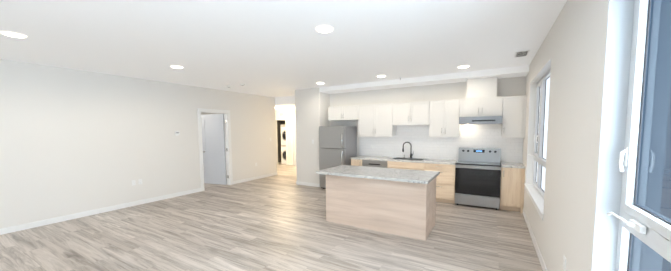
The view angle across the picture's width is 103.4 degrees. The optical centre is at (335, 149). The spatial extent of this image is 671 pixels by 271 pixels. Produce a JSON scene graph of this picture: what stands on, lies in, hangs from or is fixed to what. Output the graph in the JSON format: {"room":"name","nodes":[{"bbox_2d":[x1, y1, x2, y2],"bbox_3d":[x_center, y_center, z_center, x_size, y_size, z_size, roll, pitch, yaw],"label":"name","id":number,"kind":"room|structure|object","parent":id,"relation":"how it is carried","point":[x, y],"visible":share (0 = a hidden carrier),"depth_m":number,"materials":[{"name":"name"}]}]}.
{"room":"kitchen","nodes":[
{"label":"kitchen","id":0,"kind":"room"},
{"bbox_2d":[0,59,275,228],"bbox_3d":[-4.549,-0.154,5.877,0.120,2.840,9.070,2,5,31],"label":"wall","id":1,"kind":"structure","parent":0,"point":[73,141],"depth_m":5.41,"materials":[{"name":"white paint"}]},
{"bbox_2d":[0,188,200,234],"bbox_3d":[-5.230,1.315,4.677,0.013,0.100,6.055,2,5,31],"label":"baseboard","id":2,"kind":"structure","parent":1,"relation":"attached to","point":[11,229],"depth_m":5.23,"materials":[{"name":"white paint"}]},
{"bbox_2d":[201,114,226,184],"bbox_3d":[-3.752,0.007,8.165,0.820,2.150,0.190,1,4,18],"label":"bedroom door","id":3,"kind":"structure","parent":1,"relation":"in","point":[213,144],"depth_m":8.14,"materials":[{"name":"grey paint"}]},
{"bbox_2d":[197,108,232,190],"bbox_3d":[-3.496,-0.008,7.671,0.155,2.265,1.030,2,5,31],"label":"door frame","id":4,"kind":"structure","parent":1,"relation":"attached to","point":[227,123],"depth_m":7.94,"materials":[{"name":"white paint"}]},
{"bbox_2d":[233,172,276,183],"bbox_3d":[-2.671,0.972,8.994,0.013,0.100,1.945,2,5,31],"label":"baseboard","id":5,"kind":"structure","parent":1,"relation":"attached to","point":[272,174],"depth_m":8.86,"materials":[{"name":"white paint"}]},
{"bbox_2d":[0,162,542,270],"bbox_3d":[-2.088,1.240,6.644,12.600,0.100,13.100,2,5,31],"label":"floor","id":6,"kind":"structure","parent":0,"point":[278,222],"depth_m":4.02,"materials":[{"name":"wood"}]},
{"bbox_2d":[281,144,285,163],"bbox_3d":[-2.219,0.227,13.114,0.660,0.950,0.730,2,5,31],"label":"washer","id":7,"kind":"object","parent":6,"relation":"on","point":[283,153],"visible":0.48,"depth_m":12.92,"materials":[{"name":"white metal"}]},
{"bbox_2d":[281,125,285,143],"bbox_3d":[-2.228,-0.728,13.043,0.660,0.955,0.730,2,5,31],"label":"dryer","id":8,"kind":"object","parent":7,"relation":"on","point":[283,134],"visible":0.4,"depth_m":12.83,"materials":[{"name":"white metal"}]},
{"bbox_2d":[319,126,356,188],"bbox_3d":[0.060,0.233,7.410,0.800,1.757,0.781,2,5,31],"label":"fridge","id":9,"kind":"object","parent":6,"relation":"on","point":[337,145],"visible":0.56,"depth_m":7.14,"materials":[{"name":"silver metal"}]},
{"bbox_2d":[351,159,361,165],"bbox_3d":[0.696,0.683,7.188,0.326,0.880,0.653,2,5,31],"label":"base cabinet","id":10,"kind":"object","parent":6,"relation":"on","point":[355,162],"visible":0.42,"depth_m":6.92,"materials":[{"name":"brown wood"}]},
{"bbox_2d":[362,160,386,167],"bbox_3d":[1.129,0.699,6.936,0.668,0.877,0.591,2,5,31],"label":"dishwasher","id":11,"kind":"object","parent":6,"relation":"on","point":[373,163],"visible":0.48,"depth_m":6.66,"materials":[{"name":"silver metal"}]},
{"bbox_2d":[324,173,435,240],"bbox_3d":[0.780,0.865,4.681,1.750,0.885,0.800,2,5,31],"label":"kitchen island","id":12,"kind":"object","parent":6,"relation":"on","point":[399,202],"depth_m":4.26,"materials":[{"name":"brown wood"}]},
{"bbox_2d":[316,165,439,184],"bbox_3d":[0.719,0.407,4.599,1.900,0.040,0.980,2,5,31],"label":"island countertop","id":13,"kind":"structure","parent":12,"relation":"on","point":[418,177],"depth_m":4.39,"materials":[{"name":"white stone"}]},
{"bbox_2d":[387,161,423,169],"bbox_3d":[1.795,0.720,6.540,0.876,0.880,0.653,2,5,31],"label":"base cabinet","id":14,"kind":"object","parent":6,"relation":"on","point":[406,165],"visible":0.19,"depth_m":6.27,"materials":[{"name":"brown wood"}]},
{"bbox_2d":[350,156,524,168],"bbox_3d":[2.171,0.274,6.287,3.758,0.039,0.643,2,5,31],"label":"countertop","id":15,"kind":"structure","parent":14,"relation":"on","point":[453,162],"depth_m":6.15,"materials":[{"name":"stone"}]},
{"bbox_2d":[402,142,413,157],"bbox_3d":[1.836,0.017,6.703,0.250,0.417,0.183,2,5,31],"label":"faucet","id":16,"kind":"object","parent":15,"relation":"on","point":[411,155],"visible":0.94,"depth_m":6.69,"materials":[{"name":"black metal"}]},
{"bbox_2d":[392,157,425,160],"bbox_3d":[1.803,0.335,6.531,0.788,0.198,0.418,2,5,31],"label":"sink","id":17,"kind":"object","parent":15,"relation":"in","point":[420,159],"visible":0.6,"depth_m":6.61,"materials":[{"name":"silver metal"}]},
{"bbox_2d":[424,163,455,203],"bbox_3d":[2.454,0.743,6.151,0.648,0.880,0.653,2,5,31],"label":"base cabinet","id":18,"kind":"object","parent":6,"relation":"on","point":[445,185],"visible":0.54,"depth_m":5.85,"materials":[{"name":"brown wood"}]},
{"bbox_2d":[455,147,500,209],"bbox_3d":[3.070,0.601,5.721,0.830,1.215,0.708,2,5,31],"label":"stove","id":19,"kind":"object","parent":6,"relation":"on","point":[477,176],"visible":1,"depth_m":5.53,"materials":[{"name":"silver metal"}]},
{"bbox_2d":[500,167,524,212],"bbox_3d":[3.623,0.783,5.461,0.388,0.880,0.653,2,5,31],"label":"base cabinet","id":20,"kind":"object","parent":6,"relation":"on","point":[512,182],"visible":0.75,"depth_m":5.22,"materials":[{"name":"brown wood"}]},
{"bbox_2d":[277,120,281,161],"bbox_3d":[-3.047,-0.596,13.563,0.050,2.560,0.810,2,5,31],"label":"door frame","id":21,"kind":"structure","parent":0,"point":[280,123],"depth_m":13.74,"materials":[{"name":"grey wood"}]},
{"bbox_2d":[0,0,566,110],"bbox_3d":[-2.114,-1.552,6.437,12.600,0.380,13.100,2,5,31],"label":"ceiling","id":22,"kind":"structure","parent":0,"point":[280,51],"depth_m":3.50,"materials":[{"name":"white paint"}]},
{"bbox_2d":[0,31,26,37],"bbox_3d":[-3.880,-1.379,3.198,0.210,0.014,0.210,2,5,31],"label":"recessed light","id":23,"kind":"object","parent":22,"relation":"in","point":[13,34],"visible":1,"depth_m":3.17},
{"bbox_2d":[170,65,182,68],"bbox_3d":[-2.919,-1.513,4.878,0.210,0.014,0.210,2,5,31],"label":"recessed light","id":24,"kind":"object","parent":22,"relation":"in","point":[176,66],"visible":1,"depth_m":4.83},
{"bbox_2d":[316,25,332,32],"bbox_3d":[-0.129,-1.408,3.116,0.210,0.014,0.210,2,5,31],"label":"recessed light","id":25,"kind":"object","parent":22,"relation":"in","point":[324,29],"visible":0.96,"depth_m":3.10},
{"bbox_2d":[514,50,529,56],"bbox_3d":[2.971,-1.521,4.229,0.180,0.012,0.340,2,5,31],"label":"ceiling vent","id":26,"kind":"object","parent":22,"relation":"in","point":[521,53],"visible":1,"depth_m":4.19,"materials":[{"name":"white plastic"}]},
{"bbox_2d":[275,110,294,163],"bbox_3d":[-2.143,-0.525,12.491,6.460,2.560,0.120,2,5,31],"label":"wall","id":27,"kind":"structure","parent":0,"point":[288,115],"depth_m":12.47,"materials":[{"name":"white paint"}]},
{"bbox_2d":[275,118,294,164],"bbox_3d":[-2.111,-0.339,12.408,1.990,2.200,0.014,2,5,31],"label":"door frame","id":28,"kind":"structure","parent":27,"relation":"attached to","point":[286,138],"depth_m":12.46,"materials":[{"name":"white paint"}]},
{"bbox_2d":[292,120,295,165],"bbox_3d":[-1.660,-0.286,12.085,0.822,2.118,0.111,2,5,31],"label":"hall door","id":29,"kind":"structure","parent":27,"relation":"in","point":[294,140],"depth_m":12.26,"materials":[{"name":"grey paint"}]},
{"bbox_2d":[295,90,299,181],"bbox_3d":[-0.296,-0.453,9.385,0.120,2.840,3.340,2,5,31],"label":"wall","id":30,"kind":"structure","parent":0,"point":[296,91],"depth_m":7.95,"materials":[{"name":"white paint"}]},
{"bbox_2d":[298,88,329,183],"bbox_3d":[-0.616,-0.344,7.953,0.730,2.840,0.540,2,5,31],"label":"wall","id":31,"kind":"structure","parent":0,"point":[312,105],"depth_m":7.72,"materials":[{"name":"white paint"}]},
{"bbox_2d":[296,181,319,186],"bbox_3d":[-0.794,1.039,7.848,0.873,0.100,0.016,2,5,31],"label":"baseboard","id":32,"kind":"structure","parent":31,"relation":"attached to","point":[297,182],"depth_m":7.86,"materials":[{"name":"white paint"}]},
{"bbox_2d":[330,76,525,162],"bbox_3d":[1.790,-0.290,6.915,5.990,2.840,0.120,2,5,31],"label":"wall","id":33,"kind":"structure","parent":0,"point":[514,86],"depth_m":6.65,"materials":[{"name":"white paint"}]},
{"bbox_2d":[328,105,357,120],"bbox_3d":[0.275,-1.006,7.461,0.946,0.384,0.383,2,5,31],"label":"upper cabinet","id":34,"kind":"object","parent":33,"relation":"attached to","point":[343,113],"visible":1,"depth_m":7.32,"materials":[{"name":"white wood"}]},
{"bbox_2d":[358,103,395,136],"bbox_3d":[1.093,-0.751,6.996,0.944,0.840,0.383,2,5,31],"label":"upper cabinet","id":35,"kind":"object","parent":33,"relation":"attached to","point":[374,120],"visible":1,"depth_m":6.84,"materials":[{"name":"white wood"}]},
{"bbox_2d":[392,101,429,124],"bbox_3d":[1.879,-0.868,6.521,0.881,0.550,0.383,2,5,31],"label":"upper cabinet","id":36,"kind":"object","parent":33,"relation":"attached to","point":[411,113],"visible":1,"depth_m":6.37,"materials":[{"name":"white wood"}]},
{"bbox_2d":[359,124,522,162],"bbox_3d":[2.312,-0.267,6.531,3.800,1.000,0.009,2,5,31],"label":"backsplash","id":37,"kind":"structure","parent":33,"relation":"attached to","point":[421,141],"depth_m":6.44,"materials":[{"name":"tile"}]},
{"bbox_2d":[429,99,460,136],"bbox_3d":[2.538,-0.701,6.144,0.644,0.840,0.383,2,5,31],"label":"upper cabinet","id":38,"kind":"object","parent":33,"relation":"attached to","point":[444,115],"visible":1,"depth_m":6.00,"materials":[{"name":"white wood"}]},
{"bbox_2d":[459,76,501,124],"bbox_3d":[3.126,-1.025,5.697,0.795,0.977,0.504,2,5,31],"label":"range hood","id":39,"kind":"object","parent":33,"relation":"attached to","point":[485,87],"visible":1,"depth_m":5.58,"materials":[{"name":"silver metal"}]},
{"bbox_2d":[460,97,502,116],"bbox_3d":[3.158,-0.902,5.760,0.797,0.394,0.383,2,5,31],"label":"upper cabinet","id":40,"kind":"object","parent":33,"relation":"attached to","point":[477,107],"visible":0.94,"depth_m":5.62,"materials":[{"name":"white wood"}]},
{"bbox_2d":[501,95,526,137],"bbox_3d":[3.675,-0.662,5.472,0.396,0.840,0.383,2,5,31],"label":"upper cabinet","id":41,"kind":"object","parent":33,"relation":"attached to","point":[514,117],"visible":1,"depth_m":5.34,"materials":[{"name":"white wood"}]},
{"bbox_2d":[522,0,608,270],"bbox_3d":[1.886,0.082,1.877,0.215,2.840,8.720,2,5,31],"label":"wall","id":42,"kind":"structure","parent":0,"point":[573,47],"depth_m":2.19,"materials":[{"name":"white paint"}]},
{"bbox_2d":[524,183,543,219],"bbox_3d":[3.077,0.755,4.068,0.130,0.092,2.060,2,5,31],"label":"window sill","id":43,"kind":"structure","parent":42,"relation":"attached to","point":[536,198],"depth_m":3.94,"materials":[{"name":"white paint"}]},
{"bbox_2d":[523,208,547,270],"bbox_3d":[1.612,1.470,1.719,0.013,0.100,7.980,2,5,31],"label":"baseboard","id":44,"kind":"structure","parent":42,"relation":"attached to","point":[538,252],"depth_m":3.61,"materials":[{"name":"white paint"}]},
{"bbox_2d":[526,59,550,212],"bbox_3d":[3.113,-0.210,3.970,0.185,1.850,2.000,2,5,31],"label":"window","id":45,"kind":"structure","parent":42,"relation":"in","point":[541,123],"depth_m":4.38,"materials":[{"name":"white plastic"}]},
{"bbox_2d":[563,255,565,270],"bbox_3d":[1.951,0.975,2.260,0.008,0.115,0.072,2,5,31],"label":"electrical outlet","id":46,"kind":"object","parent":42,"relation":"attached to","point":[564,263],"visible":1,"depth_m":2.24,"materials":[{"name":"white plastic"}]},
{"bbox_2d":[592,0,670,270],"bbox_3d":[0.747,0.107,-0.021,0.185,1.850,3.700,2,5,31],"label":"window","id":47,"kind":"structure","parent":42,"relation":"in","point":[644,231],"depth_m":1.45,"materials":[{"name":"white plastic"}]}
]}

